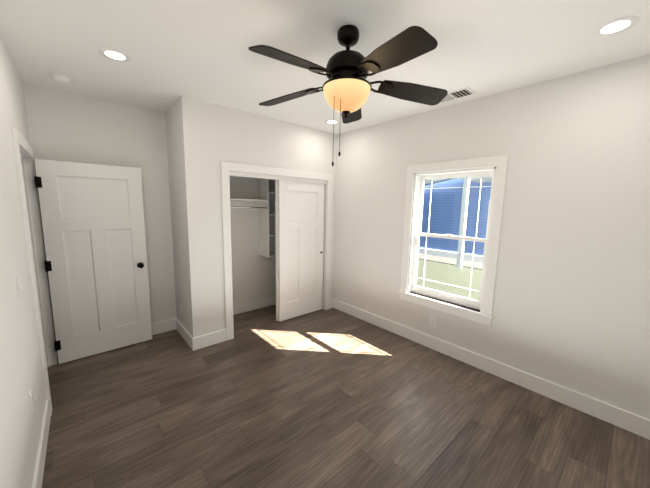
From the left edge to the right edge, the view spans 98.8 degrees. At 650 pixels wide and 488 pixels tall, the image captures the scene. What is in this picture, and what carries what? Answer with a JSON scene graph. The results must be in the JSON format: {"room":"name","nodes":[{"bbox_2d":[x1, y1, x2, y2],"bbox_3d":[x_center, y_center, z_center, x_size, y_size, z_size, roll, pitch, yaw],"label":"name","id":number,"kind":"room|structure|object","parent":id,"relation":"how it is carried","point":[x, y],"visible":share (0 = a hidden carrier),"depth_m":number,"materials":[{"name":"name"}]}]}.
{"room":"empty bedroom","nodes":[
{"label":"empty bedroom","id":0,"kind":"room"},
{"bbox_2d":[0,35,45,487],"bbox_3d":[-1.417,0.119,1.089,0.120,2.740,4.660,-6,10,-41],"label":"wall","id":1,"kind":"structure","parent":0,"point":[21,374],"depth_m":1.58,"materials":[{"name":"white paint"}]},
{"bbox_2d":[16,276,21,297],"bbox_3d":[-1.787,0.250,1.629,0.012,0.114,0.070,-6,10,-41],"label":"light switch","id":2,"kind":"object","parent":1,"relation":"attached to","point":[19,289],"visible":0.98,"depth_m":1.61,"materials":[{"name":"white plastic"}]},
{"bbox_2d":[29,389,33,412],"bbox_3d":[-1.748,0.933,1.661,0.009,0.114,0.070,-6,10,-41],"label":"electrical outlet","id":3,"kind":"object","parent":1,"relation":"attached to","point":[31,400],"visible":1,"depth_m":1.65,"materials":[{"name":"white plastic"}]},
{"bbox_2d":[11,127,57,415],"bbox_3d":[-2.509,0.215,2.356,0.162,2.165,1.024,-6,10,-41],"label":"door frame","id":4,"kind":"structure","parent":1,"relation":"attached to","point":[29,200],"depth_m":2.60,"materials":[{"name":"white paint"}]},
{"bbox_2d":[32,399,50,487],"bbox_3d":[-0.998,1.466,0.866,0.016,0.148,3.468,-6,10,-41],"label":"baseboard","id":5,"kind":"structure","parent":1,"relation":"attached to","point":[42,447],"depth_m":1.76,"materials":[{"name":"white paint"}]},
{"bbox_2d":[34,159,152,363],"bbox_3d":[-2.412,0.185,2.999,0.845,2.030,0.167,-6,10,-41],"label":"entry door","id":6,"kind":"structure","parent":1,"relation":"in","point":[93,226],"depth_m":2.94,"materials":[{"name":"white paint"}]},
{"bbox_2d":[23,83,275,323],"bbox_3d":[-1.610,-0.271,3.911,3.345,2.740,0.120,-6,10,-41],"label":"wall","id":7,"kind":"structure","parent":0,"point":[68,127],"depth_m":3.31,"materials":[{"name":"white paint"}]},
{"bbox_2d":[152,318,175,334],"bbox_3d":[-2.399,1.104,3.316,1.170,0.148,0.040,-6,10,-41],"label":"baseboard","id":8,"kind":"structure","parent":7,"relation":"attached to","point":[168,325],"depth_m":3.60,"materials":[{"name":"white paint"}]},
{"bbox_2d":[230,199,267,209],"bbox_3d":[-1.342,-0.541,3.825,1.095,0.159,0.300,-6,10,-41],"label":"shelf","id":9,"kind":"object","parent":7,"relation":"attached to","point":[244,204],"visible":0.38,"depth_m":4.06,"materials":[{"name":"white paint"}]},
{"bbox_2d":[233,296,275,314],"bbox_3d":[-1.104,0.972,4.458,2.055,0.148,0.019,-6,10,-41],"label":"baseboard","id":10,"kind":"structure","parent":7,"relation":"attached to","point":[256,304],"depth_m":4.43,"materials":[{"name":"white paint"}]},
{"bbox_2d":[258,178,275,256],"bbox_3d":[-0.762,-0.467,4.350,0.455,1.280,0.300,-6,10,-41],"label":"tower","id":11,"kind":"object","parent":7,"relation":"attached to","point":[266,220],"visible":0.35,"depth_m":4.25,"materials":[{"name":"white paint"}]},
{"bbox_2d":[165,99,189,332],"bbox_3d":[-1.706,-0.196,3.354,0.120,2.740,0.600,-6,10,-41],"label":"wall","id":12,"kind":"structure","parent":0,"point":[176,191],"depth_m":3.28,"materials":[{"name":"white paint"}]},
{"bbox_2d":[176,318,195,350],"bbox_3d":[-1.722,1.102,3.421,0.019,0.148,0.696,-6,10,-41],"label":"baseboard","id":13,"kind":"structure","parent":12,"relation":"attached to","point":[191,341],"depth_m":3.34,"materials":[{"name":"white paint"}]},
{"bbox_2d":[179,96,336,337],"bbox_3d":[-0.696,-0.233,3.759,2.175,2.740,0.120,-6,10,-41],"label":"wall","id":14,"kind":"structure","parent":0,"point":[212,136],"depth_m":3.19,"materials":[{"name":"white paint"}]},
{"bbox_2d":[196,329,225,349],"bbox_3d":[-1.341,1.126,3.304,0.343,0.148,0.016,-6,10,-41],"label":"baseboard","id":15,"kind":"structure","parent":14,"relation":"attached to","point":[216,337],"depth_m":3.29,"materials":[{"name":"white paint"}]},
{"bbox_2d":[221,161,332,339],"bbox_3d":[-0.587,0.056,3.885,1.714,2.137,0.143,-6,10,-41],"label":"closet door","id":16,"kind":"structure","parent":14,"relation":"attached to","point":[228,169],"depth_m":4.00,"materials":[{"name":"white paint"}]},
{"bbox_2d":[0,0,649,134],"bbox_3d":[-0.507,-1.365,1.587,4.865,0.100,4.780,-6,10,-41],"label":"ceiling","id":17,"kind":"structure","parent":0,"point":[174,50],"depth_m":1.89,"materials":[{"name":"white paint"}]},
{"bbox_2d":[50,74,70,83],"bbox_3d":[-2.330,-1.450,2.460,0.136,0.038,0.136,-6,10,-41],"label":"smoke detector","id":18,"kind":"object","parent":17,"relation":"attached to","point":[61,79],"visible":1,"depth_m":2.43,"materials":[{"name":"white plastic"}]},
{"bbox_2d":[99,48,130,61],"bbox_3d":[-1.555,-1.398,2.065,0.190,0.004,0.190,-6,10,-41],"label":"recessed light","id":19,"kind":"object","parent":17,"relation":"in","point":[116,55],"visible":1,"depth_m":2.05,"materials":[{"name":"white plastic"}]},
{"bbox_2d":[325,120,338,123],"bbox_3d":[0.092,-1.578,3.604,0.190,0.004,0.190,-6,10,-41],"label":"recessed light","id":20,"kind":"object","parent":17,"relation":"in","point":[331,121],"visible":0.92,"depth_m":3.58,"materials":[{"name":"white plastic"}]},
{"bbox_2d":[249,25,447,165],"bbox_3d":[0.115,-0.906,1.754,1.265,0.832,1.297,-6,10,-41],"label":"fan","id":21,"kind":"object","parent":17,"relation":"hanging from","point":[347,88],"visible":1,"depth_m":1.66,"materials":[{"name":"black wood"}]},
{"bbox_2d":[440,87,476,103],"bbox_3d":[1.235,-1.429,2.690,0.210,0.010,0.360,-6,10,-41],"label":"ceiling vent","id":22,"kind":"object","parent":17,"relation":"in","point":[459,93],"visible":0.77,"depth_m":2.64,"materials":[{"name":"white plastic"}]},
{"bbox_2d":[593,16,638,36],"bbox_3d":[1.710,-1.279,1.642,0.190,0.004,0.190,-6,10,-41],"label":"recessed light","id":23,"kind":"object","parent":17,"relation":"in","point":[614,26],"visible":1,"depth_m":1.63,"materials":[{"name":"white plastic"}]},
{"bbox_2d":[42,304,649,487],"bbox_3d":[-0.560,1.448,1.972,4.865,0.100,4.780,-6,10,-41],"label":"floor","id":24,"kind":"structure","parent":0,"point":[323,398],"depth_m":2.17,"materials":[{"name":"laminate"}]},
{"bbox_2d":[333,54,649,419],"bbox_3d":[1.239,-0.137,3.323,0.150,2.740,4.780,-6,10,-41],"label":"wall","id":25,"kind":"structure","parent":0,"point":[571,306],"depth_m":2.42,"materials":[{"name":"white paint"}]},
{"bbox_2d":[430,316,435,326],"bbox_3d":[1.272,0.919,3.285,0.009,0.114,0.070,-6,10,-41],"label":"electrical outlet","id":26,"kind":"object","parent":25,"relation":"attached to","point":[433,321],"visible":1,"depth_m":3.28,"materials":[{"name":"white plastic"}]},
{"bbox_2d":[399,155,508,325],"bbox_3d":[1.395,-0.064,3.142,0.204,1.668,1.090,-6,10,-41],"label":"window unit","id":27,"kind":"structure","parent":25,"relation":"in","point":[483,305],"depth_m":3.06,"materials":[{"name":"white paint"}]},
{"bbox_2d":[330,299,649,439],"bbox_3d":[1.379,1.195,3.167,0.045,0.148,3.820,-6,10,-41],"label":"baseboard","id":28,"kind":"structure","parent":25,"relation":"attached to","point":[622,418],"depth_m":2.64,"materials":[{"name":"white paint"}]},
{"label":"outside","id":29,"kind":"structure","parent":0,"visible":0},
{"bbox_2d":[416,253,482,300],"bbox_3d":[17.419,-1.269,27.880,56.495,0.220,80.000,-6,10,-41],"label":"ground","id":30,"kind":"structure","parent":29,"point":[446,271],"depth_m":8.80,"materials":[{"name":"green plant"}]},
{"bbox_2d":[418,176,491,267],"bbox_3d":[5.050,-3.095,15.295,8.376,6.394,36.000,-6,10,-41],"label":"house","id":31,"kind":"structure","parent":30,"relation":"on","point":[455,213],"depth_m":11.48,"materials":[{"name":"blue"}]}
]}

